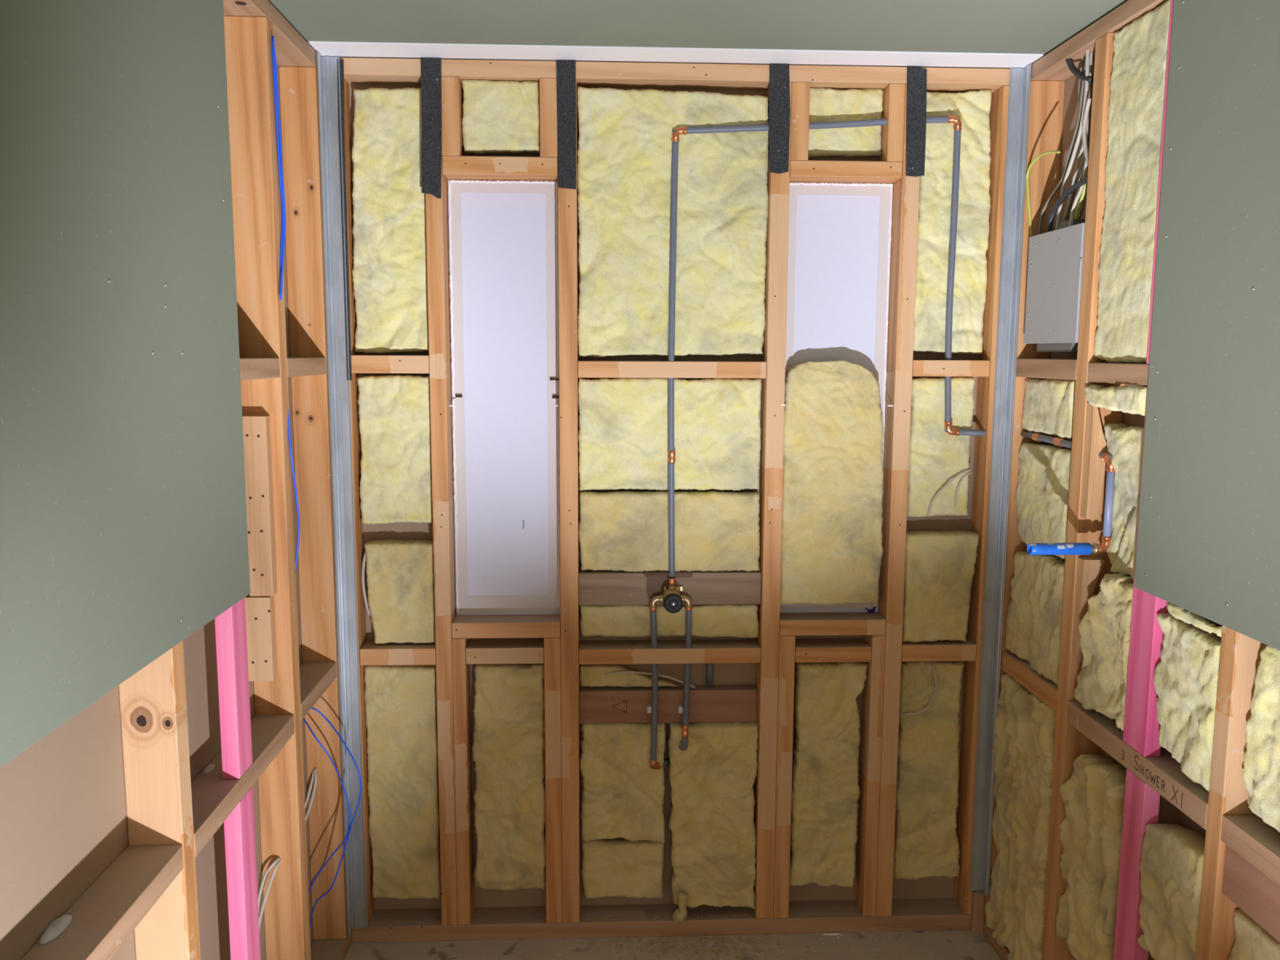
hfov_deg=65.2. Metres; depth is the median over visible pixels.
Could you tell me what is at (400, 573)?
insulation batt
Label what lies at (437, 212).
stud
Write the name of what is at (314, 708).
wire
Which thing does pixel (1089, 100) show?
cable
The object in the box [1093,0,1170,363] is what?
insulation batt
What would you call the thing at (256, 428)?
timber packer
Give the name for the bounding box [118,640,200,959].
stud
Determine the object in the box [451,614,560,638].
sill
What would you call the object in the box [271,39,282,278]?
wire
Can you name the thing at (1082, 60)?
cable
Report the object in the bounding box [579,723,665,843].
insulation batt
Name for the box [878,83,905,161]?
stud
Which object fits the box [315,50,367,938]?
corner angle
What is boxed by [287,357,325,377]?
nogging
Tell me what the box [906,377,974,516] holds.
insulation batt
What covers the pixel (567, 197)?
stud
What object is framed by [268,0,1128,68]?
ceiling
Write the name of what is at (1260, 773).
insulation batt
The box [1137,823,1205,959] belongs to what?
insulation batt
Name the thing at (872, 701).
stud
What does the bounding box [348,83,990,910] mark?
wall
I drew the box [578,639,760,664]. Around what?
nogging
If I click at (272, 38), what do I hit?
wire
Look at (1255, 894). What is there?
plank
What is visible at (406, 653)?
nogging
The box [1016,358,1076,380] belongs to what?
nogging
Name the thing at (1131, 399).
insulation batt
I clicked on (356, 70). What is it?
plate
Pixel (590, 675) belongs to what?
insulation offcut
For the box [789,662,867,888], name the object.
insulation batt
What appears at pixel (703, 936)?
crumbs
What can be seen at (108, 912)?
nogging
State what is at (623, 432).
insulation batt
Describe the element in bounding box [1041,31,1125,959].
stud
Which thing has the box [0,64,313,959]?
wall
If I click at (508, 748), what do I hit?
insulation batt
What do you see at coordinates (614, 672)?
cable
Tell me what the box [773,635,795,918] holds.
stud
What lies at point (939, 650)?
nogging
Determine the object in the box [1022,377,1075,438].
insulation batt
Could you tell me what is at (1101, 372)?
nogging
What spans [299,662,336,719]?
nogging
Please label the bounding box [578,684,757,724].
board
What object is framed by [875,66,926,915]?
stud
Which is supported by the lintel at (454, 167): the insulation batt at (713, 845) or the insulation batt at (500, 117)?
the insulation batt at (500, 117)
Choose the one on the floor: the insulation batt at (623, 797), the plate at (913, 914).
the plate at (913, 914)
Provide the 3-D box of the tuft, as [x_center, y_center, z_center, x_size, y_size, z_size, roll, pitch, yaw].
[0.116,1.224,2.860,0.043,0.093,0.037,-5,9,-34]
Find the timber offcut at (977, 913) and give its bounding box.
[969,890,985,933]
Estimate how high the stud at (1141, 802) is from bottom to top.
0.748 m
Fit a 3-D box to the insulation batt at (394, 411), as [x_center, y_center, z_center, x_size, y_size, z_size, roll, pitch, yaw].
[-0.661,-0.082,2.720,0.200,0.403,0.069,0,7,-2]
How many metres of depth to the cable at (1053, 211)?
2.43 m
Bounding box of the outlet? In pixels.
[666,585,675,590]
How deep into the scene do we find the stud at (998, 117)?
2.78 m
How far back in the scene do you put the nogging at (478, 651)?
2.75 m
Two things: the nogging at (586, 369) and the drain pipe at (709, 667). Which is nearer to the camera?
the nogging at (586, 369)
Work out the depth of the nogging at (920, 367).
2.70 m
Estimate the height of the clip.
0.019 m
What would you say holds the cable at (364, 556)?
attached to the stud at (355, 433)
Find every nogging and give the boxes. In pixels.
[20,844,183,959]
[191,715,294,857]
[239,357,279,380]
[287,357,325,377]
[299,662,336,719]
[351,355,429,373]
[360,640,435,665]
[466,639,543,664]
[577,360,766,377]
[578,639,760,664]
[795,638,871,662]
[901,636,976,661]
[912,360,990,376]
[1001,651,1057,711]
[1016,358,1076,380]
[1066,701,1208,829]
[1087,362,1149,385]
[1221,814,1279,886]
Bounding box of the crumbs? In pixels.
[565,933,857,959]
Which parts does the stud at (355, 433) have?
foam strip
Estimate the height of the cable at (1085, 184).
0.128 m
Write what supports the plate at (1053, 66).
on the stud at (1070, 743)
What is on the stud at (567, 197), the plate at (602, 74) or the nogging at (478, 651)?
the plate at (602, 74)
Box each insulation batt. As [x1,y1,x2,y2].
[351,87,428,353]
[356,374,432,524]
[364,538,435,644]
[364,664,440,899]
[461,79,539,155]
[471,661,546,890]
[577,86,768,357]
[577,377,761,490]
[578,489,759,571]
[579,604,759,638]
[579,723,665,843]
[581,837,664,898]
[667,721,758,908]
[780,360,884,605]
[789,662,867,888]
[808,87,883,158]
[893,661,964,879]
[902,528,979,642]
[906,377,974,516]
[913,88,991,354]
[984,674,1056,959]
[1004,551,1065,685]
[1015,442,1071,559]
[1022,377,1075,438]
[1055,754,1127,959]
[1073,573,1133,730]
[1084,385,1147,415]
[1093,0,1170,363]
[1104,423,1144,579]
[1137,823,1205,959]
[1153,613,1221,791]
[1227,909,1279,959]
[1241,645,1279,832]
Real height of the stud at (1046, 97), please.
2.316 m
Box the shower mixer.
[658,585,687,613]
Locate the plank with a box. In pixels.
[1222,844,1279,942]
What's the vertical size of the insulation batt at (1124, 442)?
0.329 m
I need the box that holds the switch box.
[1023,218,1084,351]
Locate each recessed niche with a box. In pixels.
[448,179,560,615]
[779,182,893,613]
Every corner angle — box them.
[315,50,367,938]
[969,62,1031,899]
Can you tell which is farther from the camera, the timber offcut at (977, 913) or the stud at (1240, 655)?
the timber offcut at (977, 913)
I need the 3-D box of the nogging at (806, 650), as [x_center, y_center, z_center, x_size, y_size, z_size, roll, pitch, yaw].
[0.538,0.482,2.834,0.214,0.043,0.091,0,7,-2]
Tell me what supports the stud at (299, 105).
on the plate at (334, 948)
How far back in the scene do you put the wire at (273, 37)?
2.18 m
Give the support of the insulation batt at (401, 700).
attached to the wall at (724, 673)
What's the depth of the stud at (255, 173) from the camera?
2.21 m
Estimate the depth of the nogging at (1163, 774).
2.04 m
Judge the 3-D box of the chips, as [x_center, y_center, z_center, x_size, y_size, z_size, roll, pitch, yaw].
[0.556,1.311,2.877,0.056,0.006,0.026,0,7,-2]
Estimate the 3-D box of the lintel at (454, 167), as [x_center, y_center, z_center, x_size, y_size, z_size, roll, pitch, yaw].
[-0.364,-0.818,2.629,0.296,0.046,0.091,0,7,-2]
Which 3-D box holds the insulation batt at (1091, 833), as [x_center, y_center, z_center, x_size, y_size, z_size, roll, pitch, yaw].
[1.042,0.885,2.299,0.085,0.499,0.246,0,7,-2]
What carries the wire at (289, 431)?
attached to the stud at (255, 173)
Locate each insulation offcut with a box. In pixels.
[579,664,680,687]
[1166,601,1222,636]
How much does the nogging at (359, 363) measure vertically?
0.047 m
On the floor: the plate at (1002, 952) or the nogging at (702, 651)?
the plate at (1002, 952)
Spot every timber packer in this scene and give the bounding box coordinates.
[242,415,277,595]
[244,594,277,681]
[1071,557,1104,655]
[1080,402,1107,518]
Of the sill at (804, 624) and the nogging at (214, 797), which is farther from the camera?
the sill at (804, 624)
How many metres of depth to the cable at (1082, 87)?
2.42 m
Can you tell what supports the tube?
attached to the pipe at (1106, 537)
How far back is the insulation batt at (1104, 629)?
2.20 m
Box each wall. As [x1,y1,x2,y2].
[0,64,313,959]
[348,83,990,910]
[1044,75,1222,959]
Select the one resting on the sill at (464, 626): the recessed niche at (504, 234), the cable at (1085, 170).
the recessed niche at (504, 234)
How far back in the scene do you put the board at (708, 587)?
2.77 m
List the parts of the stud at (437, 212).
foam strip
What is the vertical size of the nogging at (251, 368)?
0.043 m
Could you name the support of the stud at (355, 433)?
on the plate at (913, 914)
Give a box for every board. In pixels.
[578,570,760,605]
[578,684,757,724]
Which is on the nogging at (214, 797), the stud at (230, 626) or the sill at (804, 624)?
the stud at (230, 626)
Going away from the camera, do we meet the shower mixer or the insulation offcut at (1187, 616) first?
the insulation offcut at (1187, 616)
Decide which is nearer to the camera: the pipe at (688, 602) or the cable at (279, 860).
the cable at (279, 860)
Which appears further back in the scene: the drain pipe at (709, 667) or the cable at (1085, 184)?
the drain pipe at (709, 667)
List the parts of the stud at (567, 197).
foam strip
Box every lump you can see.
[38,914,72,944]
[202,764,214,774]
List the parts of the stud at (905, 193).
foam strip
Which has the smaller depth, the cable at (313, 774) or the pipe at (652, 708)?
the cable at (313, 774)
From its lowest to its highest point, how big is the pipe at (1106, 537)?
1.260 m
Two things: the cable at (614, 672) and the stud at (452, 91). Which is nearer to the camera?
the stud at (452, 91)
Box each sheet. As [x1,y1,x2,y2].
[0,0,250,767]
[1133,0,1279,650]
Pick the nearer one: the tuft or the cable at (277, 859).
the cable at (277, 859)
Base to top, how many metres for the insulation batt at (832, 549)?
0.680 m
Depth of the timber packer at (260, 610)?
2.24 m
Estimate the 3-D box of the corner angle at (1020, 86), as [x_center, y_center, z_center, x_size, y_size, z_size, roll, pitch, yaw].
[0.980,0.060,2.727,0.039,2.279,0.050,0,7,-2]
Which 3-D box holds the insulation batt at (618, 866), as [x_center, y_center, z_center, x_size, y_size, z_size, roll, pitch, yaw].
[-0.051,1.127,2.907,0.240,0.178,0.051,0,7,-2]
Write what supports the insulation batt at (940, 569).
on the nogging at (939, 650)
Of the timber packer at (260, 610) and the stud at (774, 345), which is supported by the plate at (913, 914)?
the stud at (774, 345)
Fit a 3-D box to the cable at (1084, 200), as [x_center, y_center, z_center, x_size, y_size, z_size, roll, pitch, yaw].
[1.059,-0.645,2.402,0.008,0.099,0.071,0,7,-2]
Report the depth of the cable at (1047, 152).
2.60 m
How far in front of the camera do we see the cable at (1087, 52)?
2.37 m
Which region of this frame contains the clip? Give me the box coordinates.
[864,606,875,613]
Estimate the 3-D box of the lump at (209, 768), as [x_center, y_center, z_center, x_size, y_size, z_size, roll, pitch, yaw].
[-0.860,0.575,1.992,0.018,0.006,0.047,0,7,-2]
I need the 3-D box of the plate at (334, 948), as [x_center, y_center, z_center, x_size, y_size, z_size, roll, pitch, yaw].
[-0.823,1.403,1.943,0.090,0.048,1.970,0,7,-2]
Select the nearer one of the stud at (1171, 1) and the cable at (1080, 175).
the stud at (1171, 1)
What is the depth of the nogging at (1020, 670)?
2.59 m
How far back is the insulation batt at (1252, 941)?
1.77 m
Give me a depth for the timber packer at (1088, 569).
2.32 m
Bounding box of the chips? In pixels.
[822,933,842,938]
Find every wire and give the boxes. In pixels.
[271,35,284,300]
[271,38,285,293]
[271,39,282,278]
[288,407,299,572]
[302,718,350,893]
[309,706,361,926]
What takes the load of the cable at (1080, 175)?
hanging from the plate at (1053, 66)
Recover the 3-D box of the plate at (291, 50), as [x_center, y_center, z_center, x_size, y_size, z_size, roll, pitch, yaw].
[-0.801,-0.901,1.349,0.090,0.040,2.570,0,7,-2]
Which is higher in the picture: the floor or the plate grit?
the plate grit
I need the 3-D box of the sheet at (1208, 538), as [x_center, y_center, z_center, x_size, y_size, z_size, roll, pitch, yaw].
[1.065,-0.261,1.057,0.014,1.208,1.869,0,7,-2]
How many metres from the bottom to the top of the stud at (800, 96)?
0.196 m
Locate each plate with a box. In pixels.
[222,0,316,68]
[310,928,351,959]
[338,57,421,84]
[351,897,970,942]
[441,58,556,84]
[575,61,769,89]
[789,65,906,89]
[920,66,1009,93]
[982,916,1009,959]
[1031,0,1167,80]
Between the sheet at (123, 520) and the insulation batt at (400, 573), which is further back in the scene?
the insulation batt at (400, 573)
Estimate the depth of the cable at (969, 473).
2.77 m
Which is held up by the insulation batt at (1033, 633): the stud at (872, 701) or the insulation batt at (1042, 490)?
the insulation batt at (1042, 490)
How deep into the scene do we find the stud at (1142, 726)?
2.05 m
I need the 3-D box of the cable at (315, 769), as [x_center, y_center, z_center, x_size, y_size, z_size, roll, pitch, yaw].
[-0.888,0.871,2.689,0.025,0.179,0.061,6,10,40]
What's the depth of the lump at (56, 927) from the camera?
1.42 m
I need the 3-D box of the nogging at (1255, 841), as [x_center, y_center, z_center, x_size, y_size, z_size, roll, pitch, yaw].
[1.103,0.671,1.422,0.090,0.048,0.752,0,7,-2]
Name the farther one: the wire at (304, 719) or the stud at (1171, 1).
the wire at (304, 719)
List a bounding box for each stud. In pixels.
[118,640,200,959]
[214,597,252,778]
[223,16,311,959]
[223,786,260,959]
[279,66,346,939]
[337,58,374,926]
[421,57,457,924]
[441,76,464,155]
[451,638,474,924]
[539,77,557,157]
[543,635,562,923]
[555,59,580,922]
[753,63,791,918]
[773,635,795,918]
[790,81,809,159]
[854,635,885,916]
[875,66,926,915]
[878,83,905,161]
[953,85,1008,914]
[983,80,1064,919]
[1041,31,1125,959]
[1113,768,1159,959]
[1123,386,1168,756]
[1146,0,1173,364]
[1195,625,1267,959]
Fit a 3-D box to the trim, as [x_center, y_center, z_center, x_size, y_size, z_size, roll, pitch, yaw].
[0.101,-1.069,2.516,1.813,0.004,0.112,0,7,-2]
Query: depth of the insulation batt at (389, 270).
2.62 m
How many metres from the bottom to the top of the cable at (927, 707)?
0.146 m
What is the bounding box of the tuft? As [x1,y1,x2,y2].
[672,892,688,923]
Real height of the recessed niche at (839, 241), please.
1.193 m
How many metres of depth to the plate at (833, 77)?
2.60 m
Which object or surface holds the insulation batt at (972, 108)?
on the nogging at (920, 367)
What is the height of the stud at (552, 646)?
0.837 m
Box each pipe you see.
[646,595,670,769]
[665,595,693,751]
[667,115,1115,586]
[706,663,713,685]
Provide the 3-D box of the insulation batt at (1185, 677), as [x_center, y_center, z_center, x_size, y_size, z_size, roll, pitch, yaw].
[1.067,0.422,1.917,0.079,0.291,0.206,0,7,-2]
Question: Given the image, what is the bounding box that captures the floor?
[344,929,1000,959]
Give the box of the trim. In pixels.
[308,40,1043,67]
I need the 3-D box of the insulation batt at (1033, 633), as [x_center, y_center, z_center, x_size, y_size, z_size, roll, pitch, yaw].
[1.044,0.340,2.587,0.077,0.305,0.318,0,7,-2]
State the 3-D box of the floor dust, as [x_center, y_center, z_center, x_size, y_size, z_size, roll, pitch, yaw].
[0.096,1.334,2.692,1.694,0.004,0.356,0,7,-2]
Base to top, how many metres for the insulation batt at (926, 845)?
0.662 m
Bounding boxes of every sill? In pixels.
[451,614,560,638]
[779,612,885,635]
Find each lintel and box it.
[442,155,557,181]
[789,160,902,183]
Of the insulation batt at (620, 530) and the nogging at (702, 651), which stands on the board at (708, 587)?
the insulation batt at (620, 530)
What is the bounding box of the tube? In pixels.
[1026,542,1092,555]
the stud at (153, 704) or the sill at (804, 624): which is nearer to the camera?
the stud at (153, 704)
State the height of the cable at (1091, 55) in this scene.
0.422 m
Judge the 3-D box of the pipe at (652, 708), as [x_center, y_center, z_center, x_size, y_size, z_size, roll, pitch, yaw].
[0.055,0.568,2.808,0.070,0.512,0.068,0,7,-2]
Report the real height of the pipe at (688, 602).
0.455 m
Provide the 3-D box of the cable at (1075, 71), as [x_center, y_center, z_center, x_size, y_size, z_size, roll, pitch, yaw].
[1.035,-0.967,2.357,0.020,0.081,0.096,-1,7,-12]
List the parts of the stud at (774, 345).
foam strip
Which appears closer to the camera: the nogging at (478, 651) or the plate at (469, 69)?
the plate at (469, 69)
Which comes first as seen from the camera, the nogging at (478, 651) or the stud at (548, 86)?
the stud at (548, 86)
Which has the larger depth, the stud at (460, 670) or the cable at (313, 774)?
the stud at (460, 670)
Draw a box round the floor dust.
[377,933,970,959]
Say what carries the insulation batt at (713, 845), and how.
on the plate at (913, 914)
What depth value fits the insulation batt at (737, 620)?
2.78 m
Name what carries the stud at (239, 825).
on the plate at (334, 948)
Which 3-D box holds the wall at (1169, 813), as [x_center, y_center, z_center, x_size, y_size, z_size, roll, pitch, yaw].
[1.161,0.304,1.285,0.014,2.410,3.170,0,7,-2]
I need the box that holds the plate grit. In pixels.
[586,913,748,920]
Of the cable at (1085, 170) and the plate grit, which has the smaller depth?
the cable at (1085, 170)
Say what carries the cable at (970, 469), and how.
attached to the insulation batt at (936, 456)
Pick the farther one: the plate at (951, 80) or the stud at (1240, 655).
the plate at (951, 80)
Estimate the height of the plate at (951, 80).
0.042 m
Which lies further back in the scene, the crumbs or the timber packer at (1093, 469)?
the crumbs
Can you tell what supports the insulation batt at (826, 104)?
on the lintel at (800, 171)
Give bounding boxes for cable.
[257,857,279,915]
[258,858,280,932]
[304,769,314,808]
[305,768,317,822]
[361,550,370,616]
[604,671,695,688]
[903,664,937,715]
[926,468,971,516]
[954,471,971,507]
[1026,151,1060,235]
[1037,57,1085,235]
[1046,175,1088,232]
[1052,57,1084,231]
[1054,49,1089,230]
[1062,53,1093,222]
[1065,57,1093,83]
[1066,54,1094,220]
[1069,160,1088,226]
[1073,172,1088,218]
[1076,188,1087,218]
[1081,97,1092,166]
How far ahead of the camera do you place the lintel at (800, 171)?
2.63 m
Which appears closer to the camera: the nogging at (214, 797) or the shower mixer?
the nogging at (214, 797)
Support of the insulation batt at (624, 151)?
on the nogging at (586, 369)
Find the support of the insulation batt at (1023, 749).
on the plate at (1002, 952)

